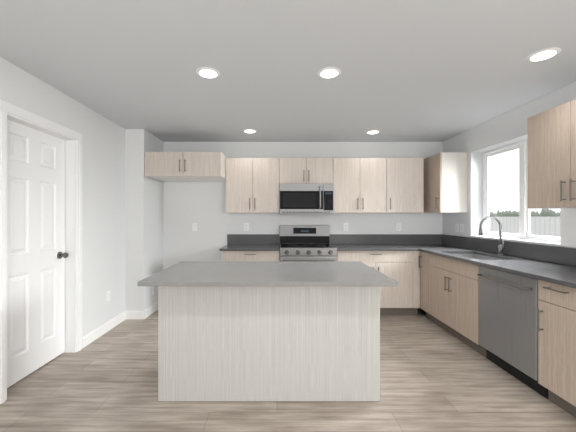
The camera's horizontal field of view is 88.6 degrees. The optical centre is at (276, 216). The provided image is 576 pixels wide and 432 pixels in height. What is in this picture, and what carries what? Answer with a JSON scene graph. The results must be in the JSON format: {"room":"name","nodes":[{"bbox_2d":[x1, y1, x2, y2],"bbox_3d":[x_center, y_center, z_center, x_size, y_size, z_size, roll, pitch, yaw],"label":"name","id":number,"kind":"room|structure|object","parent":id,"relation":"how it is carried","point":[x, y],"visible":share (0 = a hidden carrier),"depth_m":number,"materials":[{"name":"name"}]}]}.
{"room":"kitchen","nodes":[
{"label":"kitchen","id":0,"kind":"room"},
{"bbox_2d":[0,57,124,336],"bbox_3d":[-2.025,0.090,0.595,0.150,2.440,6.390,0,0,0],"label":"wall","id":1,"kind":"structure","parent":0,"point":[103,140],"depth_m":3.15,"materials":[{"name":"white paint"}]},
{"bbox_2d":[7,119,67,387],"bbox_3d":[-2.024,0.278,2.490,0.112,2.040,0.710,0,0,0],"label":"door","id":2,"kind":"structure","parent":1,"relation":"in","point":[36,254],"depth_m":2.49,"materials":[{"name":"white wood"}]},
{"bbox_2d":[0,99,81,403],"bbox_3d":[-2.014,0.243,2.490,0.169,2.134,0.888,0,0,0],"label":"door frame","id":3,"kind":"structure","parent":1,"relation":"in","point":[73,139],"depth_m":2.84,"materials":[{"name":"white wood"}]},
{"bbox_2d":[82,311,125,347],"bbox_3d":[-1.943,1.258,3.365,0.014,0.105,0.849,0,0,0],"label":"baseboard","id":4,"kind":"structure","parent":1,"relation":"attached to","point":[90,337],"depth_m":3.27,"materials":[{"name":"white wood"}]},
{"bbox_2d":[106,290,109,301],"bbox_3d":[-1.944,0.910,3.400,0.010,0.118,0.072,0,0,0],"label":"outlet","id":5,"kind":"object","parent":1,"relation":"attached to","point":[107,292],"visible":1,"depth_m":3.39,"materials":[{"name":"white plastic"}]},
{"bbox_2d":[0,0,575,141],"bbox_3d":[0.315,-1.180,0.920,4.830,0.100,7.340,0,0,0],"label":"ceiling","id":6,"kind":"structure","parent":0,"point":[412,70],"depth_m":2.13,"materials":[{"name":"white paint"}]},
{"bbox_2d":[196,67,219,78],"bbox_3d":[-0.540,-1.126,2.315,0.184,0.007,0.184,0,0,0],"label":"recessed light","id":7,"kind":"object","parent":6,"relation":"in","point":[205,72],"visible":1,"depth_m":2.30,"materials":[{"name":"white plastic"}]},
{"bbox_2d":[243,129,256,132],"bbox_3d":[-0.355,-1.126,3.876,0.184,0.007,0.184,0,0,0],"label":"recessed light","id":8,"kind":"object","parent":6,"relation":"in","point":[245,130],"visible":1,"depth_m":3.85,"materials":[{"name":"white plastic"}]},
{"bbox_2d":[317,67,340,78],"bbox_3d":[0.410,-1.126,2.315,0.184,0.007,0.184,0,0,0],"label":"recessed light","id":9,"kind":"object","parent":6,"relation":"in","point":[329,72],"visible":1,"depth_m":2.30,"materials":[{"name":"white plastic"}]},
{"bbox_2d":[366,130,379,133],"bbox_3d":[1.276,-1.126,3.920,0.184,0.007,0.184,0,0,0],"label":"recessed light","id":10,"kind":"object","parent":6,"relation":"in","point":[370,131],"visible":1,"depth_m":3.89,"materials":[{"name":"white plastic"}]},
{"bbox_2d":[526,47,560,61],"bbox_3d":[1.855,-1.126,2.057,0.184,0.007,0.184,0,0,0],"label":"recessed light","id":11,"kind":"object","parent":6,"relation":"in","point":[544,54],"visible":1,"depth_m":2.04,"materials":[{"name":"white plastic"}]},
{"bbox_2d":[0,308,575,431],"bbox_3d":[0.315,1.360,0.920,4.830,0.100,7.340,0,0,0],"label":"floor","id":12,"kind":"structure","parent":0,"point":[431,380],"depth_m":2.10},
{"bbox_2d":[125,129,162,310],"bbox_3d":[-1.905,0.090,4.190,0.390,2.440,0.800,0,0,0],"label":"wall jog","id":13,"kind":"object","parent":12,"relation":"on","point":[143,195],"visible":0.71,"depth_m":3.79,"materials":[{"name":"white paint"}]},
{"bbox_2d":[126,311,144,318],"bbox_3d":[-1.816,1.258,3.783,0.240,0.105,0.014,0,0,0],"label":"baseboard","id":14,"kind":"structure","parent":13,"relation":"attached to","point":[129,314],"depth_m":3.78,"materials":[{"name":"white wood"}]},
{"bbox_2d":[144,301,157,318],"bbox_3d":[-1.703,1.258,4.115,0.014,0.105,0.650,0,0,0],"label":"baseboard","id":15,"kind":"structure","parent":13,"relation":"attached to","point":[154,307],"depth_m":3.99,"materials":[{"name":"white wood"}]},
{"bbox_2d":[221,251,279,260],"bbox_3d":[-0.347,0.875,4.127,0.761,0.866,0.623,0,0,0],"label":"base cabinet","id":16,"kind":"object","parent":12,"relation":"on","point":[225,255],"visible":0.21,"depth_m":3.85,"materials":[{"name":"brown wood"}]},
{"bbox_2d":[137,261,397,401],"bbox_3d":[-0.059,0.860,2.304,1.654,0.900,0.868,0,0,0],"label":"kitchen island","id":17,"kind":"object","parent":12,"relation":"on","point":[229,331],"visible":1,"depth_m":2.09,"materials":[{"name":"brown wood"}]},
{"bbox_2d":[279,225,336,260],"bbox_3d":[0.411,0.718,4.098,0.748,1.185,0.661,0,0,0],"label":"range","id":18,"kind":"object","parent":12,"relation":"on","point":[296,242],"visible":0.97,"depth_m":4.37,"materials":[{"name":"silver metal"}]},
{"bbox_2d":[337,251,419,314],"bbox_3d":[1.327,0.875,4.127,1.077,0.866,0.623,0,0,0],"label":"base cabinet","id":19,"kind":"object","parent":12,"relation":"on","point":[401,266],"visible":0.6,"depth_m":3.85,"materials":[{"name":"brown wood"}]},
{"bbox_2d":[219,234,575,288],"bbox_3d":[0.872,0.457,2.964,3.233,0.394,2.948,0,0,0],"label":"countertop","id":20,"kind":"structure","parent":19,"relation":"on","point":[552,264],"depth_m":3.56,"materials":[{"name":"grey stone"}]},
{"bbox_2d":[478,216,504,254],"bbox_3d":[2.312,0.199,3.170,0.265,0.420,0.096,0,0,0],"label":"faucet","id":21,"kind":"object","parent":20,"relation":"on","point":[501,247],"visible":1,"depth_m":3.18,"materials":[{"name":"silver metal"}]},
{"bbox_2d":[419,251,434,322],"bbox_3d":[2.159,0.875,3.745,0.658,0.866,0.211,0,0,0],"label":"base cabinet","id":22,"kind":"object","parent":12,"relation":"on","point":[424,257],"visible":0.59,"depth_m":3.74,"materials":[{"name":"brown wood"}]},
{"bbox_2d":[429,254,499,356],"bbox_3d":[2.159,0.875,3.188,0.658,0.866,0.901,0,0,0],"label":"base cabinet","id":23,"kind":"object","parent":12,"relation":"on","point":[453,284],"visible":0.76,"depth_m":3.09,"materials":[{"name":"brown wood"}]},
{"bbox_2d":[477,266,547,398],"bbox_3d":[2.137,0.878,2.425,0.661,0.864,0.613,0,0,0],"label":"dishwasher","id":24,"kind":"object","parent":12,"relation":"on","point":[508,302],"visible":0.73,"depth_m":2.37,"materials":[{"name":"silver metal"}]},
{"bbox_2d":[537,280,575,417],"bbox_3d":[2.159,0.875,1.956,0.658,0.866,0.312,0,0,0],"label":"base cabinet","id":25,"kind":"object","parent":12,"relation":"on","point":[556,311],"visible":0.94,"depth_m":1.97,"materials":[{"name":"brown wood"}]},
{"bbox_2d":[163,142,441,269],"bbox_3d":[0.510,0.090,4.515,4.440,2.440,0.150,0,0,0],"label":"wall","id":26,"kind":"structure","parent":0,"point":[185,204],"depth_m":4.44,"materials":[{"name":"white paint"}]},
{"bbox_2d":[145,152,225,181],"bbox_3d":[-1.212,-0.683,4.099,0.988,0.317,0.678,0,0,0],"label":"upper cabinet","id":27,"kind":"object","parent":26,"relation":"attached to","point":[160,166],"visible":0.96,"depth_m":3.80,"materials":[{"name":"brown wood"}]},
{"bbox_2d":[192,223,196,230],"bbox_3d":[-1.235,0.150,4.434,0.072,0.118,0.010,0,0,0],"label":"outlet","id":28,"kind":"object","parent":26,"relation":"attached to","point":[194,225],"visible":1,"depth_m":4.43,"materials":[{"name":"white plastic"}]},
{"bbox_2d":[244,223,248,230],"bbox_3d":[-0.460,0.150,4.434,0.072,0.118,0.010,0,0,0],"label":"outlet","id":29,"kind":"object","parent":26,"relation":"attached to","point":[246,225],"visible":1,"depth_m":4.43,"materials":[{"name":"white plastic"}]},
{"bbox_2d":[226,158,278,212],"bbox_3d":[-0.342,-0.443,4.254,0.747,0.765,0.368,0,0,0],"label":"upper cabinet","id":30,"kind":"object","parent":26,"relation":"attached to","point":[252,184],"visible":0.96,"depth_m":4.11,"materials":[{"name":"brown wood"}]},
{"bbox_2d":[279,158,332,183],"bbox_3d":[0.407,-0.642,4.254,0.746,0.366,0.368,0,0,0],"label":"upper cabinet","id":31,"kind":"object","parent":26,"relation":"attached to","point":[291,170],"visible":0.84,"depth_m":4.11,"materials":[{"name":"brown wood"}]},
{"bbox_2d":[279,184,333,213],"bbox_3d":[0.407,-0.251,4.210,0.746,0.408,0.456,0,0,0],"label":"over-the-range microwave","id":32,"kind":"object","parent":31,"relation":"attached to","point":[293,198],"visible":1,"depth_m":4.04,"materials":[{"name":"silver metal"}]},
{"bbox_2d":[343,223,347,230],"bbox_3d":[1.035,0.150,4.434,0.072,0.118,0.010,0,0,0],"label":"outlet","id":33,"kind":"object","parent":26,"relation":"attached to","point":[345,225],"visible":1,"depth_m":4.43,"materials":[{"name":"white plastic"}]},
{"bbox_2d":[333,158,386,212],"bbox_3d":[1.155,-0.443,4.254,0.746,0.765,0.368,0,0,0],"label":"upper cabinet","id":34,"kind":"object","parent":26,"relation":"attached to","point":[360,184],"visible":0.88,"depth_m":4.11,"materials":[{"name":"brown wood"}]},
{"bbox_2d":[396,223,400,230],"bbox_3d":[1.830,0.150,4.434,0.072,0.118,0.010,0,0,0],"label":"outlet","id":35,"kind":"object","parent":26,"relation":"attached to","point":[398,225],"visible":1,"depth_m":4.43,"materials":[{"name":"white plastic"}]},
{"bbox_2d":[387,158,423,212],"bbox_3d":[1.831,-0.443,4.254,0.601,0.765,0.368,0,0,0],"label":"upper cabinet","id":36,"kind":"object","parent":26,"relation":"attached to","point":[405,176],"visible":0.93,"depth_m":4.11,"materials":[{"name":"brown wood"}]},
{"bbox_2d":[442,82,575,247],"bbox_3d":[2.610,0.090,0.920,0.240,2.440,7.040,0,0,0],"label":"wall","id":37,"kind":"structure","parent":0,"point":[511,127],"depth_m":3.61,"materials":[{"name":"white paint"}]},
{"bbox_2d":[424,152,466,212],"bbox_3d":[2.292,-0.453,4.149,0.393,0.785,0.577,0,0,0],"label":"upper cabinet","id":38,"kind":"object","parent":37,"relation":"attached to","point":[445,173],"visible":0.82,"depth_m":3.86,"materials":[{"name":"brown wood"}]},
{"bbox_2d":[455,224,458,231],"bbox_3d":[2.484,0.150,4.070,0.010,0.118,0.072,0,0,0],"label":"outlet","id":39,"kind":"object","parent":37,"relation":"attached to","point":[456,225],"visible":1,"depth_m":4.07,"materials":[{"name":"white plastic"}]},
{"bbox_2d":[460,224,463,232],"bbox_3d":[2.484,0.150,3.970,0.010,0.118,0.072,0,0,0],"label":"outlet","id":40,"kind":"object","parent":37,"relation":"attached to","point":[461,225],"visible":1,"depth_m":3.95,"materials":[{"name":"white plastic"}]},
{"bbox_2d":[482,139,559,242],"bbox_3d":[2.658,-0.287,3.186,0.084,1.069,1.194,0,0,0],"label":"window","id":41,"kind":"structure","parent":37,"relation":"in","point":[524,211],"depth_m":3.19,"materials":[{"name":"white plastic"}]},
{"bbox_2d":[472,208,575,246],"bbox_3d":[2.557,0.089,2.992,0.146,0.327,1.584,0,0,0],"label":"trim","id":42,"kind":"structure","parent":37,"relation":"attached to","point":[567,216],"depth_m":2.54,"materials":[{"name":"white paint"}]},
{"bbox_2d":[528,99,575,208],"bbox_3d":[2.304,-0.464,2.172,0.368,0.783,0.744,0,0,0],"label":"upper cabinet","id":43,"kind":"object","parent":37,"relation":"attached to","point":[551,132],"visible":1,"depth_m":2.31,"materials":[{"name":"brown wood"}]},
{"label":"outside","id":44,"kind":"structure","parent":0,"visible":0},
{"bbox_2d":[490,148,559,236],"bbox_3d":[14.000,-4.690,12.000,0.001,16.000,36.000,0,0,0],"label":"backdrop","id":45,"kind":"structure","parent":44,"point":[504,167],"depth_m":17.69,"materials":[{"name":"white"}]}
]}

